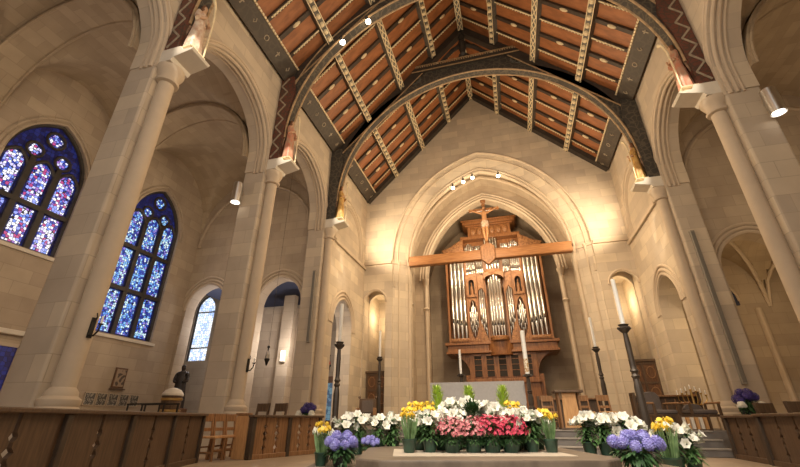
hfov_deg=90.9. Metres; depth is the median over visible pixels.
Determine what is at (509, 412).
plant
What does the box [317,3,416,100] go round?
rafter
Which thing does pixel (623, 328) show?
candlestick
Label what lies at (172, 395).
font
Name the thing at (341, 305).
candle
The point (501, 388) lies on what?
fern
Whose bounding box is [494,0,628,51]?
rafter
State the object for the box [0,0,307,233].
ceiling
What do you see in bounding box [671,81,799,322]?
stone pier
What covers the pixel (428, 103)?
rafter
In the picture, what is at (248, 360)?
candle sconce
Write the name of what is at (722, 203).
wall
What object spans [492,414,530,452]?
plant
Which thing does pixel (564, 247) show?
beam
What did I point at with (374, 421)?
plant
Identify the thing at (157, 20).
trim
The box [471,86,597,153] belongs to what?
rafter
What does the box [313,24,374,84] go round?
rafter
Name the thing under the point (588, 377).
wall
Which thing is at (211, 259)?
wall
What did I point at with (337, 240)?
trim
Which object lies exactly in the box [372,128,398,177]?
purlin
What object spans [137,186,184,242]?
trim
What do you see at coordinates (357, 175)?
crown molding
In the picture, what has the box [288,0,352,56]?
rafter
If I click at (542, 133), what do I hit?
rafter
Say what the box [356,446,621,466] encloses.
floor
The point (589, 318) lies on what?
candle
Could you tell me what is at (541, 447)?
plant
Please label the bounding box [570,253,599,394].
column
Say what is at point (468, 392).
fern
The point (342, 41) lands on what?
spotlight
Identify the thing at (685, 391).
candelabrum
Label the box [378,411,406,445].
plant
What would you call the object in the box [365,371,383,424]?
screen
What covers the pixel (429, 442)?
plant
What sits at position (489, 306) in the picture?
pipe organ
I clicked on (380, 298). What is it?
ceiling
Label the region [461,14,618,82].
rafter
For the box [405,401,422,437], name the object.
plant
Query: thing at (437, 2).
rafter
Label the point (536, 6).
purlin
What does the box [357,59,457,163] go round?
rafter
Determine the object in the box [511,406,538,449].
plant
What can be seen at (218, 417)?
wooden chair
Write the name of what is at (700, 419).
book
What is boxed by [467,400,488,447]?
plant
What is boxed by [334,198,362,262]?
trim
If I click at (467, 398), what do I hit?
plant
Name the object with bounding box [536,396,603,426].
chairs
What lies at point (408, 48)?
rafter
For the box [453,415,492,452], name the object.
plant
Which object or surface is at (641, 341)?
wall
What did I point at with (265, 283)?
trim
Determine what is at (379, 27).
purlin
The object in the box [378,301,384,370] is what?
wall
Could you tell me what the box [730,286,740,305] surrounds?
window
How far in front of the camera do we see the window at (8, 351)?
11.02 m
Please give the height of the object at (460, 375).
2.270 m
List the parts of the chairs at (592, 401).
post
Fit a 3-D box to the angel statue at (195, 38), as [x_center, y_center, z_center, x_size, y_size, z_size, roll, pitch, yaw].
[-4.826,-5.003,9.538,0.486,1.878,0.479,-7,-26,14]
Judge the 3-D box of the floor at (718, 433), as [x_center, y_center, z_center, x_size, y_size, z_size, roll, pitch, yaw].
[4.389,8.320,16.469,12.700,0.500,14.100,-7,-26,14]
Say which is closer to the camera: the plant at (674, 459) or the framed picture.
the plant at (674, 459)
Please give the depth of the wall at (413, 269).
21.57 m
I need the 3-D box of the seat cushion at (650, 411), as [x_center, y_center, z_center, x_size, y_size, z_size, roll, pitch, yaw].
[6.837,4.690,10.331,0.600,0.110,0.540,2,-25,-4]
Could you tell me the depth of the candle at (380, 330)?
15.09 m
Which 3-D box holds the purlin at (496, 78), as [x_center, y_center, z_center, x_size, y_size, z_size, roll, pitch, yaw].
[5.089,-7.922,20.751,0.390,0.389,4.530,-7,-26,14]
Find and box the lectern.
[551,390,582,429]
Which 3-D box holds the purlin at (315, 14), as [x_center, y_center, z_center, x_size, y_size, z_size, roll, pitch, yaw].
[-3.186,-8.006,12.953,0.390,0.389,4.010,-7,-26,14]
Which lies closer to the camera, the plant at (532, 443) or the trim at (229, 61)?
the plant at (532, 443)
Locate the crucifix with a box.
[468,200,498,264]
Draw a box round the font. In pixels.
[159,388,183,412]
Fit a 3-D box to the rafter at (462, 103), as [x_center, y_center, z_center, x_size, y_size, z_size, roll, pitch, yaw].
[1.205,-5.064,22.982,6.458,6.603,0.300,-7,-26,14]
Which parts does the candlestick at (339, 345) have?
crown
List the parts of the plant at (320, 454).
pot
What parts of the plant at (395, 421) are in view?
pot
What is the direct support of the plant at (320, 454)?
on the floor at (353, 464)
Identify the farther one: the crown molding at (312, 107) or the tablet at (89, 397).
the crown molding at (312, 107)
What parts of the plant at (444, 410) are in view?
pot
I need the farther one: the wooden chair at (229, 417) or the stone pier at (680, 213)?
the stone pier at (680, 213)
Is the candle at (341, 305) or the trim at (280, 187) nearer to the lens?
the candle at (341, 305)
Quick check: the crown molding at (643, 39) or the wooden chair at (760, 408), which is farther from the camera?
the crown molding at (643, 39)
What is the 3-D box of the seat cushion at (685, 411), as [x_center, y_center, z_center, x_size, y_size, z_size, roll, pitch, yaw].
[7.704,4.590,10.118,0.600,0.110,0.540,-2,-25,5]
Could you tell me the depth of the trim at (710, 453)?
8.50 m
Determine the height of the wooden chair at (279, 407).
1.140 m
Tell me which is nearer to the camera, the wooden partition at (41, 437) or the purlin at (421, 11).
the wooden partition at (41, 437)
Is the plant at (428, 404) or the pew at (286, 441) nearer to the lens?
the plant at (428, 404)
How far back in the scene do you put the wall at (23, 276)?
14.00 m
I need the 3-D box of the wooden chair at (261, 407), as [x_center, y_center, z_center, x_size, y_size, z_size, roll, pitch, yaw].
[-3.768,5.011,10.199,0.441,1.140,0.517,-11,-28,23]
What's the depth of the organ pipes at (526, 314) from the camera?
22.61 m
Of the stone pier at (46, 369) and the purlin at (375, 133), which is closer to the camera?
the stone pier at (46, 369)
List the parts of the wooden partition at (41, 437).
post, rail, post, post, rail, post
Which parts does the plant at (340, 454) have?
pot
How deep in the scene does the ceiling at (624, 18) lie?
16.82 m
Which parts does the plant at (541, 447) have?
pot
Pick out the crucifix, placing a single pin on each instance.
(487, 250)
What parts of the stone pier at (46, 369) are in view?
moulding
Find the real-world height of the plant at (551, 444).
0.540 m
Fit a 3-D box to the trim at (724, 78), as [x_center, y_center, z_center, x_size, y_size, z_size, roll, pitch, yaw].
[7.618,-5.460,8.507,0.490,2.835,4.110,-7,-26,14]
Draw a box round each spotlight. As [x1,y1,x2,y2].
[339,36,344,44]
[365,15,370,24]
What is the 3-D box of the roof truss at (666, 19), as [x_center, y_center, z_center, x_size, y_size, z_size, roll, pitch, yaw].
[1.873,-7.482,13.679,12.660,9.864,0.520,-7,-26,14]
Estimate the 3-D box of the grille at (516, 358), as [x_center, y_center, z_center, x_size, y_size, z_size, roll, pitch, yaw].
[6.410,7.273,21.809,0.520,1.250,0.100,-7,-26,14]
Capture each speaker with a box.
[306,270,316,342]
[689,230,747,383]
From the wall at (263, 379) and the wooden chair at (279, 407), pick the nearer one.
the wooden chair at (279, 407)
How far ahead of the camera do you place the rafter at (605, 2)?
13.02 m
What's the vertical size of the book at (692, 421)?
0.260 m
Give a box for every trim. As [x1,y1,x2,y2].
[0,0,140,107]
[0,116,92,176]
[0,327,24,336]
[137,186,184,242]
[139,0,172,69]
[154,103,248,159]
[183,269,302,310]
[197,186,309,248]
[202,37,271,173]
[294,138,327,230]
[328,290,355,333]
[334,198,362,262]
[335,238,365,269]
[337,428,732,450]
[363,236,639,302]
[364,445,734,457]
[365,437,724,447]
[391,152,592,262]
[393,449,575,455]
[398,243,621,413]
[412,193,585,402]
[623,161,653,235]
[627,201,655,244]
[651,70,680,187]
[653,264,685,316]
[681,242,774,310]
[683,106,799,171]
[701,0,745,95]
[711,222,760,268]
[741,0,795,69]
[755,307,799,412]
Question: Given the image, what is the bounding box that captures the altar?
[430,381,526,418]
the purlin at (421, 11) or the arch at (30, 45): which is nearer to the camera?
the arch at (30, 45)
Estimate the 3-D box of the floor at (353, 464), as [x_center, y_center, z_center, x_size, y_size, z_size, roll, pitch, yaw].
[1.143,3.090,5.051,4.600,0.220,3.800,0,-25,0]
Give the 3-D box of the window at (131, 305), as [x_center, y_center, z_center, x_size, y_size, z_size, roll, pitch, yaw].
[-10.281,1.028,15.894,0.330,6.480,2.700,-7,-26,14]
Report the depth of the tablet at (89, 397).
13.04 m
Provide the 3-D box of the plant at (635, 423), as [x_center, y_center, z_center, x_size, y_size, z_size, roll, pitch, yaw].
[3.860,3.454,6.582,0.621,0.868,0.686,-5,-26,10]
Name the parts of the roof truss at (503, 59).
wall post, spandrel panel, spandrel panel, wall post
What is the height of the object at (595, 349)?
3.440 m
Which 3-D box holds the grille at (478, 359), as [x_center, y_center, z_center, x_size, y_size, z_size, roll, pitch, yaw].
[4.441,7.501,22.293,0.520,1.250,0.100,-7,-26,14]
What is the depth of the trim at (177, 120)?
15.14 m
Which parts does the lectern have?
panel, panel, panel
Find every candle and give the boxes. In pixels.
[338,304,343,341]
[379,330,380,356]
[458,350,461,373]
[520,330,529,373]
[588,317,596,346]
[610,279,624,323]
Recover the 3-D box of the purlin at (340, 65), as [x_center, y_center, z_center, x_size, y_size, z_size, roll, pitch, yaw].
[-2.039,-6.205,16.772,0.390,0.389,4.060,-7,-26,14]
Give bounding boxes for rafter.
[265,0,292,22]
[276,0,325,40]
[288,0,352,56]
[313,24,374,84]
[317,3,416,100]
[325,0,441,112]
[332,2,453,123]
[339,16,455,134]
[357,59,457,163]
[362,83,449,171]
[363,44,457,143]
[366,79,464,179]
[368,94,469,203]
[371,87,466,187]
[459,0,625,68]
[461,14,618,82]
[466,41,587,100]
[467,53,608,122]
[470,78,600,144]
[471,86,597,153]
[471,93,609,170]
[485,76,603,133]
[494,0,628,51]
[541,0,633,34]
[598,0,626,11]
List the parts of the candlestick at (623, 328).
crown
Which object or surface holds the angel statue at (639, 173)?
on the stone pier at (680, 213)
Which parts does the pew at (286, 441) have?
post, rail, rail, post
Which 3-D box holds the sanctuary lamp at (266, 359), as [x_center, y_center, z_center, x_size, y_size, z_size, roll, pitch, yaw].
[-4.429,0.825,14.690,0.180,7.860,0.180,-7,-26,14]
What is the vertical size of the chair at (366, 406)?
1.160 m
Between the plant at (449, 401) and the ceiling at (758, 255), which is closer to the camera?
the plant at (449, 401)
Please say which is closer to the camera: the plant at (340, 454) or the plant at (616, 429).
the plant at (340, 454)
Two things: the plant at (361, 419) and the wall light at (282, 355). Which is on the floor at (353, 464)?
the plant at (361, 419)
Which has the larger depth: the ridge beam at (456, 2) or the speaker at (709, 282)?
the ridge beam at (456, 2)
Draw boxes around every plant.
[300,402,316,414]
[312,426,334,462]
[314,421,331,465]
[324,430,358,466]
[331,414,359,449]
[344,410,368,454]
[361,435,379,452]
[365,413,391,446]
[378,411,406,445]
[399,406,417,452]
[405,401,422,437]
[408,411,426,449]
[416,409,443,452]
[417,401,434,435]
[430,407,452,450]
[432,416,469,452]
[438,397,465,436]
[446,396,479,447]
[446,409,470,449]
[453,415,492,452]
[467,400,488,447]
[474,414,508,452]
[476,400,510,448]
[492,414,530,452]
[496,408,524,450]
[503,400,523,448]
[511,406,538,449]
[513,407,543,451]
[526,409,551,449]
[537,408,557,452]
[569,410,602,453]
[584,412,618,455]
[595,412,629,456]
[606,429,666,466]
[608,411,648,451]
[648,420,694,466]
[650,416,682,466]
[677,430,707,466]
[731,388,759,413]
[736,401,748,413]
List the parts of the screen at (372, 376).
cornice, panel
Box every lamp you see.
[230,181,243,204]
[264,174,292,364]
[759,86,787,116]
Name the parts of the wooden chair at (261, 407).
rail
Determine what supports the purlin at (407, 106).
attached to the rafter at (428, 103)
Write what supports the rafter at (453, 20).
attached to the ceiling at (289, 14)
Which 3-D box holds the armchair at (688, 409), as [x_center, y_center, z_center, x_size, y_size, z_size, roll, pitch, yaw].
[7.704,4.672,10.082,0.780,0.650,0.625,-2,-25,5]
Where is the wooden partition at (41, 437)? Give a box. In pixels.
[0,406,208,466]
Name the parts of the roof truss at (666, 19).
wall post, wall post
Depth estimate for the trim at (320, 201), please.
16.69 m
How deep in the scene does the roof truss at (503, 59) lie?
17.94 m
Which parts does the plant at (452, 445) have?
pot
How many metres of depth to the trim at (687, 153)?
14.26 m
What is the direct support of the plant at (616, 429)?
on the floor at (299, 460)
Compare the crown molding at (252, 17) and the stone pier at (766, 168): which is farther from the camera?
the crown molding at (252, 17)
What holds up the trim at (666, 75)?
attached to the wall at (650, 248)
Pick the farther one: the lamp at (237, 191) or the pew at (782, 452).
the lamp at (237, 191)
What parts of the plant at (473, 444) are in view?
pot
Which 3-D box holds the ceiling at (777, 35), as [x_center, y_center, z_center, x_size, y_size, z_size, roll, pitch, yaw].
[10.511,-7.432,6.219,6.000,2.850,17.750,-7,-26,14]
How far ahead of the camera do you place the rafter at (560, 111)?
19.11 m
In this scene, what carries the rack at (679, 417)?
on the floor at (718, 433)
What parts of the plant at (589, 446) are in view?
pot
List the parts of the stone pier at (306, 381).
moulding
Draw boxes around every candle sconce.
[86,313,104,337]
[246,356,254,371]
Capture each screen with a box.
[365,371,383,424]
[628,359,663,394]
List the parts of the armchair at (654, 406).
backrest, leg, seat frame, armrest, leg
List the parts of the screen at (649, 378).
cornice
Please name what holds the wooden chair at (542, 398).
on the floor at (718, 433)
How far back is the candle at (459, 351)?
13.28 m
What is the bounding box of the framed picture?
[109,367,127,389]
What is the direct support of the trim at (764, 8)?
attached to the wall at (650, 248)
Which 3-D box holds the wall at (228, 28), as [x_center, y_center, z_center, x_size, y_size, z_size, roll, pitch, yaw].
[-5.135,-1.006,10.467,0.750,12.250,22.750,-7,-26,14]
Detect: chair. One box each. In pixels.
[200,413,226,461]
[207,414,234,459]
[220,414,236,456]
[255,403,270,449]
[263,403,288,441]
[355,396,376,423]
[540,396,559,428]
[579,395,594,412]
[595,395,616,412]
[752,403,776,413]
[782,401,799,412]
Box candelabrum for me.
[676,385,707,404]
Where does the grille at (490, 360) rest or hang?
attached to the pipe organ
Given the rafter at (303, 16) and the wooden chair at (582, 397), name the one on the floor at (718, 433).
the wooden chair at (582, 397)
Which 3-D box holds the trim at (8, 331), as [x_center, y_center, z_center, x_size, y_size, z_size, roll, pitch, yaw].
[-12.540,0.477,6.263,0.160,0.140,12.750,-7,-26,14]
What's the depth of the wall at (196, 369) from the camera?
20.90 m
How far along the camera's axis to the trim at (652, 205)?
15.79 m
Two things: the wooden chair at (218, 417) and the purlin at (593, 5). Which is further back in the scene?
the purlin at (593, 5)
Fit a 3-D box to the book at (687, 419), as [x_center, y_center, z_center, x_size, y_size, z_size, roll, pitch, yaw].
[7.040,4.636,9.618,0.070,0.260,0.100,-3,-25,7]
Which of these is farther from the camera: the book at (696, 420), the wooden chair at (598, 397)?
the wooden chair at (598, 397)
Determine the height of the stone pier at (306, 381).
8.400 m
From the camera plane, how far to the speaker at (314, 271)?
14.99 m
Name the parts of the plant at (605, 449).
pot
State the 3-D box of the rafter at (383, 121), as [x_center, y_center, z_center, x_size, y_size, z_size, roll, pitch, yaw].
[0.355,-6.847,19.774,5.914,6.050,0.120,-7,-26,14]
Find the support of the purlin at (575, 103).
attached to the rafter at (560, 111)
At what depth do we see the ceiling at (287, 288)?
19.23 m
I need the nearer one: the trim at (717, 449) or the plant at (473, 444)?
the plant at (473, 444)
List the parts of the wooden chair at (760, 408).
post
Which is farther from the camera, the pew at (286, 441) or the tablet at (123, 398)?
the tablet at (123, 398)
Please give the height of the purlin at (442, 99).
0.389 m
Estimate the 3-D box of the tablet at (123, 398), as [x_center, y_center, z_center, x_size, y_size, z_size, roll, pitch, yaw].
[-9.983,6.016,14.185,0.050,0.400,0.380,-7,-26,14]
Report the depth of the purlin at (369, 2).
14.91 m
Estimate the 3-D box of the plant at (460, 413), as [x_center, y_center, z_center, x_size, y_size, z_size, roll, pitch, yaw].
[0.812,2.841,5.722,0.438,0.535,0.448,20,-32,-36]
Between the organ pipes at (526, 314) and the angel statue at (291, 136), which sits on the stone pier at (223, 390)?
the angel statue at (291, 136)
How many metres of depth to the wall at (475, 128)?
20.65 m
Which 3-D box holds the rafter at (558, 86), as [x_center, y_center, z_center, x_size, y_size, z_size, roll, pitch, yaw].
[6.108,-7.514,18.360,5.914,6.050,0.120,-7,-26,14]
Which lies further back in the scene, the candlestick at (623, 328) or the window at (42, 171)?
the window at (42, 171)
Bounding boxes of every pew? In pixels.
[244,415,323,459]
[720,415,770,464]
[751,413,799,466]
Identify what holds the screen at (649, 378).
on the floor at (718, 433)
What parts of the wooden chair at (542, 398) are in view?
rail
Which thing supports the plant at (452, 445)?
on the trim at (397, 452)
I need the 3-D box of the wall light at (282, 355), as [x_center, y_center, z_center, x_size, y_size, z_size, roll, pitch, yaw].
[-5.085,5.338,17.061,0.220,0.500,0.090,-7,-26,14]
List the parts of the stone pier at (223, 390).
moulding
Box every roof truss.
[165,0,216,49]
[269,0,715,158]
[326,27,659,218]
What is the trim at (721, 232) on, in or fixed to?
attached to the wall at (722, 203)
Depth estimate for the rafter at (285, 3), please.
12.81 m
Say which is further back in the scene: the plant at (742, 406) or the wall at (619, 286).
the wall at (619, 286)
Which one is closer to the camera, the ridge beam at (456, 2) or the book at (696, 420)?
the book at (696, 420)
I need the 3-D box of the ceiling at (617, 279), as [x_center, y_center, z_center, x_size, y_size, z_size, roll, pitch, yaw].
[10.363,1.891,18.720,2.500,0.350,2.530,-7,-26,14]
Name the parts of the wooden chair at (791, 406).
post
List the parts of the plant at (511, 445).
pot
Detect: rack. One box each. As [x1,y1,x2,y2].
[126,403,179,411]
[676,415,713,430]
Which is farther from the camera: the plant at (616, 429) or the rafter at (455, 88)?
the rafter at (455, 88)
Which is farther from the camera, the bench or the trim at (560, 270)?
the trim at (560, 270)
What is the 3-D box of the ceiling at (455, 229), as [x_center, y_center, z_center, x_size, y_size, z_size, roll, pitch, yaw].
[5.392,0.127,24.414,8.800,5.600,6.850,-7,-26,14]
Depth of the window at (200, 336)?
22.24 m
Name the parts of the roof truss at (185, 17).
wall post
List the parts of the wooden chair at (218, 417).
post, rail, leg, post, seat, leg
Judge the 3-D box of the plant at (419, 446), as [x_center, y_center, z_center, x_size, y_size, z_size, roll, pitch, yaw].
[0.283,2.824,5.683,0.380,0.532,0.420,-11,-27,22]
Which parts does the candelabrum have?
stem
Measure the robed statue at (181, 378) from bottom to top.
2.572 m
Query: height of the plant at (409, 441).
0.555 m
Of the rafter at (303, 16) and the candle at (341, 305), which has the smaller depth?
the candle at (341, 305)
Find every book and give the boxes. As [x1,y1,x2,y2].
[685,417,691,428]
[689,417,696,428]
[693,417,700,428]
[698,417,705,428]
[702,417,709,428]
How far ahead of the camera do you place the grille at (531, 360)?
21.65 m
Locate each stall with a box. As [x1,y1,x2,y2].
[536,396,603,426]
[629,392,703,423]
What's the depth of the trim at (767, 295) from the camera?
15.21 m
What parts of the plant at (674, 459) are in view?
pot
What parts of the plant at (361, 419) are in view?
pot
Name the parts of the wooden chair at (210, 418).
leg, rail, leg, post, seat, leg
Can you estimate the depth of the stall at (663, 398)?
11.68 m
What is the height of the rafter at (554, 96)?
6.050 m
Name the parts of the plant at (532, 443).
pot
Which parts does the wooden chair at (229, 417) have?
post, rail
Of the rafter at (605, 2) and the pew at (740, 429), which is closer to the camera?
the pew at (740, 429)
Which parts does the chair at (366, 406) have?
backrest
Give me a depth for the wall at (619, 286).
18.80 m
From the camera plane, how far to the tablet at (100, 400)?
13.41 m
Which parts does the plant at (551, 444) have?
pot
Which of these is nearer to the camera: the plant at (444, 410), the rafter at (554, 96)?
the plant at (444, 410)
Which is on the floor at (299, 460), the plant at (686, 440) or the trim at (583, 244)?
the plant at (686, 440)
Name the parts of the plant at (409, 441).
pot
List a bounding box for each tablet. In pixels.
[81,392,96,405]
[93,393,107,405]
[105,393,118,405]
[116,394,129,406]
[128,395,139,406]
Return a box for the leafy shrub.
[462,398,482,437]
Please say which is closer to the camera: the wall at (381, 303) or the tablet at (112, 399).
the tablet at (112, 399)
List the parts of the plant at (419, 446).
pot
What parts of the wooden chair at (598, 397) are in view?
rail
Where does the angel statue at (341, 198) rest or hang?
on the stone pier at (306, 381)
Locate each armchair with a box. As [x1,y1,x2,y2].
[637,392,682,419]
[676,402,725,429]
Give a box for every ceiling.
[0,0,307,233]
[206,282,300,306]
[229,0,467,193]
[375,280,395,300]
[413,173,567,284]
[460,0,655,156]
[593,263,623,282]
[678,0,799,139]
[721,240,772,291]
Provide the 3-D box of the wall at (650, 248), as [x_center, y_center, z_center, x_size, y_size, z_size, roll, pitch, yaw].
[7.844,-2.511,7.277,0.750,12.250,22.750,-7,-26,14]
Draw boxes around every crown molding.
[227,0,298,80]
[302,89,344,151]
[348,158,375,202]
[595,117,621,169]
[615,19,656,100]
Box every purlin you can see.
[302,0,332,44]
[333,52,371,121]
[365,0,374,4]
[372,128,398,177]
[374,19,403,89]
[403,101,424,150]
[415,0,435,57]
[436,63,450,123]
[486,0,497,44]
[491,51,501,114]
[527,78,537,132]
[530,0,541,62]
[563,92,580,151]
[575,0,599,82]
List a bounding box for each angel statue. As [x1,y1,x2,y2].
[181,0,216,58]
[279,116,299,163]
[336,182,347,220]
[621,141,646,182]
[656,44,698,91]
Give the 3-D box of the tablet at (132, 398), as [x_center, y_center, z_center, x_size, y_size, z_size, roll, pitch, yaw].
[-9.870,6.193,14.560,0.050,0.400,0.380,-7,-26,14]
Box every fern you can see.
[430,384,443,428]
[462,385,475,399]
[496,384,509,406]
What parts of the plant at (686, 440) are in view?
pot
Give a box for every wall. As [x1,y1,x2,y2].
[0,70,202,443]
[130,0,366,425]
[164,177,309,412]
[183,295,335,412]
[248,308,298,433]
[360,100,670,415]
[362,296,378,424]
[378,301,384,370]
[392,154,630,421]
[412,268,432,406]
[415,186,597,411]
[430,227,579,397]
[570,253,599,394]
[609,0,759,428]
[611,283,640,358]
[622,275,666,394]
[679,95,799,402]
[684,257,799,427]
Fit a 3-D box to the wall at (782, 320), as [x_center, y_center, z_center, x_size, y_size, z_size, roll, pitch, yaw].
[16.545,2.736,14.592,11.400,9.000,0.400,-7,-26,14]
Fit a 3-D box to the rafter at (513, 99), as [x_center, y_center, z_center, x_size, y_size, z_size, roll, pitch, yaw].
[6.724,-6.546,20.411,5.914,6.050,0.150,-7,-26,14]
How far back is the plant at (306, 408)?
10.62 m
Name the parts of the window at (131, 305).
sill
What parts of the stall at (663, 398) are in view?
post, panel, post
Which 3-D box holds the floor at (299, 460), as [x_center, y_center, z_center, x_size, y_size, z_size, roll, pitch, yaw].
[2.436,5.615,9.796,38.000,0.300,31.000,-7,-26,14]
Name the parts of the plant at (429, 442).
pot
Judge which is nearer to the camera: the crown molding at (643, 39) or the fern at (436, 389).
the fern at (436, 389)
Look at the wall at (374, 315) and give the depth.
20.47 m
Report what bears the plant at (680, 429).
on the floor at (299, 460)
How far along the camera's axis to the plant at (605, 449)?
6.44 m
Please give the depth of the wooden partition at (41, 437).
4.75 m
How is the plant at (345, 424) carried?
on the floor at (353, 464)
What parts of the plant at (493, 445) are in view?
pot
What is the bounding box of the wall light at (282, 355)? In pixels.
[279,350,285,362]
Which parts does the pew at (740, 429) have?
post, rail, rail, post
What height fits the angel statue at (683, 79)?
1.878 m
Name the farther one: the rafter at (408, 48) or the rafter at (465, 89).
the rafter at (465, 89)
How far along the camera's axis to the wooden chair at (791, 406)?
7.13 m
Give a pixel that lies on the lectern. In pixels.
(571, 403)
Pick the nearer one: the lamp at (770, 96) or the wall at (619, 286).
the lamp at (770, 96)
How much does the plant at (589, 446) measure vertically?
0.672 m
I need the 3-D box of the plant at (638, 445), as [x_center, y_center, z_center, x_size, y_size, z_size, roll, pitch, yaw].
[2.742,2.500,4.532,0.615,0.456,0.616,15,-29,-29]
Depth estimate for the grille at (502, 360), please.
21.95 m
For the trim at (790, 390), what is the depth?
14.28 m
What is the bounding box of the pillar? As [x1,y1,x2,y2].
[270,295,298,439]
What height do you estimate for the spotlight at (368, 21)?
0.378 m
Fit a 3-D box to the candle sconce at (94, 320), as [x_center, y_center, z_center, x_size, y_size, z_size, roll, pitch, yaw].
[-5.016,1.516,6.520,0.232,0.409,0.086,-7,-26,14]
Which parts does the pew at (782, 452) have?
post, rail, rail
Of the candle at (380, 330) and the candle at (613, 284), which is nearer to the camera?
the candle at (613, 284)
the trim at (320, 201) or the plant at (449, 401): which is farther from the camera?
the trim at (320, 201)
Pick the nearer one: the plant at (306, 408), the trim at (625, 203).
the plant at (306, 408)
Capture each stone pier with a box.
[0,46,209,466]
[198,157,299,454]
[288,218,348,443]
[630,176,783,437]
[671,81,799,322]
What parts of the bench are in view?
cap rail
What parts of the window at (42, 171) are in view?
sill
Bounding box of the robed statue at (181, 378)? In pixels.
[173,365,189,412]
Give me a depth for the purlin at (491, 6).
17.42 m
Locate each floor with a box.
[90,444,776,466]
[308,454,676,466]
[340,425,731,448]
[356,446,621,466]
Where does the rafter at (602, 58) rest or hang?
attached to the ceiling at (624, 18)
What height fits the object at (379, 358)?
3.400 m
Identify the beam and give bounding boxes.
[409,241,572,267]
[453,0,462,30]
[464,39,471,99]
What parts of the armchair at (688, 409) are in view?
leg, backrest, seat frame, armrest, leg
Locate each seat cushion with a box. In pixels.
[648,410,677,413]
[682,409,717,413]
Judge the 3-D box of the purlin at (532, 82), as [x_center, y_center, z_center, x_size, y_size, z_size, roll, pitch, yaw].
[6.621,-6.629,19.681,0.390,0.389,4.548,-7,-26,14]
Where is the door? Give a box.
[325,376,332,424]
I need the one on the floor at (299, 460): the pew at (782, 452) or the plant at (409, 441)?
the pew at (782, 452)
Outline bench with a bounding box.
[230,413,252,459]
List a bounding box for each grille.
[473,354,483,377]
[485,354,495,376]
[497,355,508,376]
[510,353,521,376]
[522,352,534,375]
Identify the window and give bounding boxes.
[0,124,84,261]
[0,341,19,393]
[95,191,177,346]
[186,296,214,360]
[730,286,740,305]
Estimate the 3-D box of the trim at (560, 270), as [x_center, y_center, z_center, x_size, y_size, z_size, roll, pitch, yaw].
[4.868,3.276,20.795,8.960,13.315,1.550,-7,-26,14]
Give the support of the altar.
on the floor
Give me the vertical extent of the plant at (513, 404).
0.668 m
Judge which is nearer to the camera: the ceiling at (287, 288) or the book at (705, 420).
the book at (705, 420)
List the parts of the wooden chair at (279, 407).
rail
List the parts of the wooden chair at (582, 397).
rail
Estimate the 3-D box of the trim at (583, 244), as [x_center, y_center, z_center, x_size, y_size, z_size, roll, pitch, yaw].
[4.393,4.812,18.139,9.300,8.270,0.570,-7,-26,14]
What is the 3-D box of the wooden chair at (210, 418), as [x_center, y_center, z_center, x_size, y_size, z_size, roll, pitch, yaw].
[-3.823,4.133,8.009,0.443,0.860,0.357,-7,-26,15]
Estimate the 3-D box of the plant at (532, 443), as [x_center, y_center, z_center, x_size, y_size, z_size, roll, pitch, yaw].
[1.783,2.671,5.381,0.438,0.550,0.433,0,-25,0]
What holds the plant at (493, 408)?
on the floor at (373, 456)
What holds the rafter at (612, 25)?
attached to the ceiling at (624, 18)
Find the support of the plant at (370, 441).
on the floor at (353, 464)
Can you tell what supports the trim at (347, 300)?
attached to the wall at (228, 28)
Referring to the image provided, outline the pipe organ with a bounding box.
[442,215,560,409]
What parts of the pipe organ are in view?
case post, case post, niche frame, case post, carved head panel, case post, crown cornice, belt moulding, case post, carved head panel, case post, niche frame, case post, panel, case post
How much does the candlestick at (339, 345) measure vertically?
3.450 m
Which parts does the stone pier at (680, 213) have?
moulding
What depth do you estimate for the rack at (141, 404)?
11.52 m
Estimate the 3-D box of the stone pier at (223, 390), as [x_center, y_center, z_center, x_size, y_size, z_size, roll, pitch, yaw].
[-4.184,1.498,11.263,1.649,8.400,0.600,-7,-26,14]
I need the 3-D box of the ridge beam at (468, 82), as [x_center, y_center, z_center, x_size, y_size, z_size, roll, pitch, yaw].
[3.664,-9.075,21.723,0.260,0.292,4.548,-7,-26,14]
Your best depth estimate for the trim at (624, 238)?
18.18 m
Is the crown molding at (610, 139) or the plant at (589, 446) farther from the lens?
the crown molding at (610, 139)
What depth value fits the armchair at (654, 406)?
10.29 m

